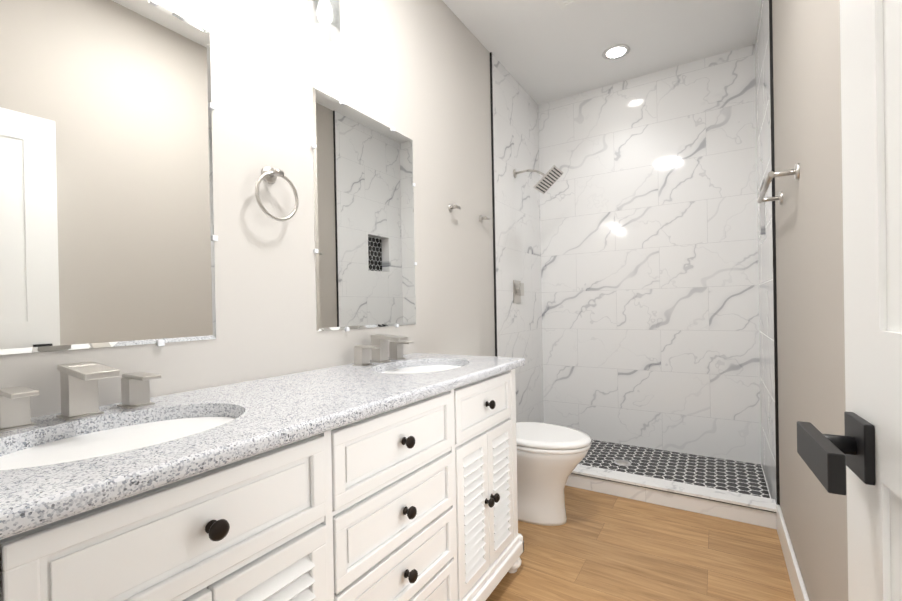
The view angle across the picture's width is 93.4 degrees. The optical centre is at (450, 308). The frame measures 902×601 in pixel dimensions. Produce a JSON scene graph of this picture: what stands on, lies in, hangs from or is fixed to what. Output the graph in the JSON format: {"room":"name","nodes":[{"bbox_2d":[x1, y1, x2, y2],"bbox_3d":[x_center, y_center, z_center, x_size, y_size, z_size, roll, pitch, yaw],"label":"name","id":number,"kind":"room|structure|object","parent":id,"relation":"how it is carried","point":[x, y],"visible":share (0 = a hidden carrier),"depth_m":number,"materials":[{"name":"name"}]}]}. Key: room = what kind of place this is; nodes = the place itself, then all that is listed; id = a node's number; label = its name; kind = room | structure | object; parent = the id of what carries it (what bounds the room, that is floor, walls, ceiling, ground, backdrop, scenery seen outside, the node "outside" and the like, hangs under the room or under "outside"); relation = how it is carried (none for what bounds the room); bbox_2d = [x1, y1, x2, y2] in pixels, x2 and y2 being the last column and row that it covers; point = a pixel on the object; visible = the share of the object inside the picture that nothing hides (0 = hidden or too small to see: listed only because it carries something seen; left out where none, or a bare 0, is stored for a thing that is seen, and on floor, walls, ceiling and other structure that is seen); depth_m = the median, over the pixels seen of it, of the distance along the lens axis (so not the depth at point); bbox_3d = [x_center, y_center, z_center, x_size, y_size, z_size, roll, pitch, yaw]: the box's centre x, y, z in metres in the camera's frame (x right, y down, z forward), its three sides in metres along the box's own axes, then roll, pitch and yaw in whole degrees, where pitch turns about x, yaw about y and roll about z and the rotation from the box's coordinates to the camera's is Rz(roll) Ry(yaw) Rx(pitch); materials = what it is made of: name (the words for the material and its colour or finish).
{"room":"bathroom","nodes":[
{"label":"bathroom","id":0,"kind":"room"},
{"bbox_2d":[0,0,494,417],"bbox_3d":[-0.890,-0.280,1.065,0.100,2.812,4.291,-1,0,32],"label":"wall","id":1,"kind":"structure","parent":0,"point":[417,72],"depth_m":1.54,"materials":[{"name":"grey paint"}]},
{"bbox_2d":[0,0,217,354],"bbox_3d":[-0.865,-0.361,1.000,0.011,0.926,0.626,-1,0,32],"label":"mirror","id":2,"kind":"object","parent":1,"relation":"attached to","point":[108,237],"visible":1,"depth_m":1.03,"materials":[{"name":"white mirror"}]},
{"bbox_2d":[255,166,298,220],"bbox_3d":[-0.585,-0.382,1.407,0.057,0.188,0.161,-1,0,32],"label":"towel ring","id":3,"kind":"object","parent":1,"relation":"attached to","point":[269,174],"visible":1,"depth_m":1.40,"materials":[{"name":"silver metal"}]},
{"bbox_2d":[307,0,340,41],"bbox_3d":[-0.615,-1.088,1.265,0.177,0.265,0.724,-1,0,32],"label":"sconce","id":4,"kind":"object","parent":1,"relation":"attached to","point":[324,20],"visible":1,"depth_m":1.45,"materials":[{"name":"white glass"}]},
{"bbox_2d":[311,87,416,330],"bbox_3d":[-0.342,-0.374,1.838,0.011,0.926,0.630,-1,0,32],"label":"mirror","id":5,"kind":"object","parent":1,"relation":"attached to","point":[364,249],"visible":1,"depth_m":1.78,"materials":[{"name":"white mirror"}]},
{"bbox_2d":[448,204,460,211],"bbox_3d":[0.018,-0.567,2.379,0.056,0.044,0.060,-1,0,32],"label":"robe hook","id":6,"kind":"object","parent":1,"relation":"attached to","point":[451,207],"visible":1,"depth_m":2.38,"materials":[{"name":"silver metal"}]},
{"bbox_2d":[479,215,490,221],"bbox_3d":[0.213,-0.572,2.691,0.056,0.044,0.060,-1,0,32],"label":"robe hook","id":7,"kind":"object","parent":1,"relation":"attached to","point":[481,218],"visible":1,"depth_m":2.69,"materials":[{"name":"silver metal"}]},
{"bbox_2d":[492,54,543,422],"bbox_3d":[0.513,-0.316,3.305,0.108,2.812,0.996,-1,0,32],"label":"wall tiles","id":8,"kind":"structure","parent":1,"relation":"attached to","point":[517,198],"depth_m":3.21,"materials":[{"name":"stone"}]},
{"bbox_2d":[513,280,523,302],"bbox_3d":[0.508,-0.124,3.147,0.046,0.170,0.130,-1,0,32],"label":"shower valve","id":9,"kind":"object","parent":8,"relation":"attached to","point":[518,289],"visible":1,"depth_m":3.13,"materials":[{"name":"silver metal"}]},
{"bbox_2d":[513,165,562,193],"bbox_3d":[0.617,-0.940,3.066,0.339,0.190,0.200,-1,0,32],"label":"shower head","id":10,"kind":"object","parent":8,"relation":"attached to","point":[549,179],"visible":1,"depth_m":3.02},
{"bbox_2d":[490,0,779,504],"bbox_3d":[0.928,-0.370,2.456,1.513,2.712,0.010,-1,0,32],"label":"trim","id":11,"kind":"structure","parent":1,"relation":"attached to","point":[774,251],"depth_m":2.06,"materials":[{"name":"black metal"}]},
{"bbox_2d":[442,0,760,104],"bbox_3d":[0.031,-1.744,1.054,1.713,0.080,5.287,-1,0,32],"label":"ceiling","id":12,"kind":"structure","parent":0,"point":[543,51],"depth_m":2.69,"materials":[{"name":"white paint"}]},
{"bbox_2d":[556,0,587,10],"bbox_3d":[0.680,-1.713,2.248,0.280,0.016,0.280,-1,0,32],"label":"fan","id":13,"kind":"object","parent":12,"relation":"attached to","point":[564,4],"visible":1,"depth_m":2.38,"materials":[{"name":"white plastic"}]},
{"bbox_2d":[602,44,629,59],"bbox_3d":[1.113,-1.728,2.865,0.176,0.006,0.176,-1,0,32],"label":"recessed light","id":14,"kind":"object","parent":12,"relation":"in","point":[617,51],"visible":1,"depth_m":2.86,"materials":[{"name":"white"}]},
{"bbox_2d":[486,485,795,600],"bbox_3d":[-0.179,1.144,0.643,1.713,0.060,4.291,-1,0,32],"label":"floor","id":15,"kind":"structure","parent":0,"point":[597,546],"depth_m":1.86,"materials":[{"name":"brown wood"}]},
{"bbox_2d":[0,362,525,600],"bbox_3d":[-0.344,0.685,1.263,0.553,0.860,1.600,-1,0,32],"label":"bathroom vanity","id":16,"kind":"object","parent":15,"relation":"on","point":[381,475],"depth_m":0.91,"materials":[{"name":"white wood"}]},
{"bbox_2d":[0,353,524,529],"bbox_3d":[-0.353,0.239,1.265,0.580,0.032,1.604,-1,0,32],"label":"countertop","id":17,"kind":"structure","parent":16,"relation":"on","point":[289,405],"depth_m":0.88,"materials":[{"name":"grey stone"}]},
{"bbox_2d":[0,361,161,429],"bbox_3d":[-0.771,0.175,0.899,0.156,0.114,0.260,-1,0,32],"label":"faucet","id":18,"kind":"object","parent":17,"relation":"on","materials":[{"name":"silver metal"}]},
{"bbox_2d":[0,406,255,477],"bbox_3d":[-0.624,0.326,0.813,0.359,0.152,0.485,-1,0,32],"label":"sink","id":19,"kind":"object","parent":17,"relation":"in","point":[27,454],"depth_m":0.86,"materials":[{"name":"white ceramic"}]},
{"bbox_2d":[352,334,413,365],"bbox_3d":[-0.255,0.162,1.726,0.156,0.114,0.260,-1,0,32],"label":"faucet","id":20,"kind":"object","parent":17,"relation":"on","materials":[{"name":"silver metal"}]},
{"bbox_2d":[384,362,463,373],"bbox_3d":[-0.108,0.313,1.640,0.359,0.152,0.485,-1,0,32],"label":"sink","id":21,"kind":"object","parent":17,"relation":"in","point":[409,367],"depth_m":1.78,"materials":[{"name":"white ceramic"}]},
{"bbox_2d":[491,356,590,525],"bbox_3d":[0.385,0.691,2.293,0.723,0.811,0.444,-1,0,32],"label":"toilet","id":22,"kind":"object","parent":15,"relation":"on","point":[550,457],"visible":0.33,"depth_m":2.14,"materials":[{"name":"white ceramic"}]},
{"bbox_2d":[565,440,776,528],"bbox_3d":[1.186,1.027,2.834,1.497,0.105,0.902,-1,0,32],"label":"shower floor","id":23,"kind":"structure","parent":15,"relation":"on","point":[734,490],"depth_m":2.53,"materials":[{"name":"tile"}]},
{"bbox_2d":[538,44,760,463],"bbox_3d":[1.429,-0.333,3.256,1.497,2.812,0.108,-1,0,32],"label":"wall tile","id":24,"kind":"structure","parent":0,"point":[649,263],"depth_m":3.13,"materials":[{"name":"stone"}]},
{"bbox_2d":[772,0,847,600],"bbox_3d":[0.478,-0.302,0.210,0.100,2.812,4.291,-1,0,32],"label":"wall","id":25,"kind":"structure","parent":0,"point":[809,215],"depth_m":1.31,"materials":[{"name":"beige paint"}]},
{"bbox_2d":[755,0,775,500],"bbox_3d":[1.883,-0.338,2.449,0.128,2.812,0.996,-1,0,32],"label":"wall tiles","id":26,"kind":"structure","parent":25,"relation":"attached to","point":[765,259],"depth_m":2.39,"materials":[{"name":"stone"}]},
{"bbox_2d":[757,163,799,204],"bbox_3d":[1.282,-0.477,1.680,0.088,0.058,0.498,-1,0,32],"label":"towel bar","id":27,"kind":"object","parent":25,"relation":"attached to","point":[795,172],"visible":1,"depth_m":1.54,"materials":[{"name":"silver metal"}]},
{"bbox_2d":[776,505,808,600],"bbox_3d":[0.918,1.030,0.988,0.014,0.125,2.538,-1,0,32],"label":"baseboard","id":28,"kind":"structure","parent":25,"relation":"attached to","point":[797,583],"depth_m":1.63,"materials":[{"name":"white wood"}]},
{"bbox_2d":[797,0,901,600],"bbox_3d":[0.336,0.087,0.235,0.115,2.022,0.710,-1,0,28],"label":"door","id":29,"kind":"structure","parent":25,"relation":"in","point":[865,452],"depth_m":0.46,"materials":[{"name":"white wood"}]}
]}

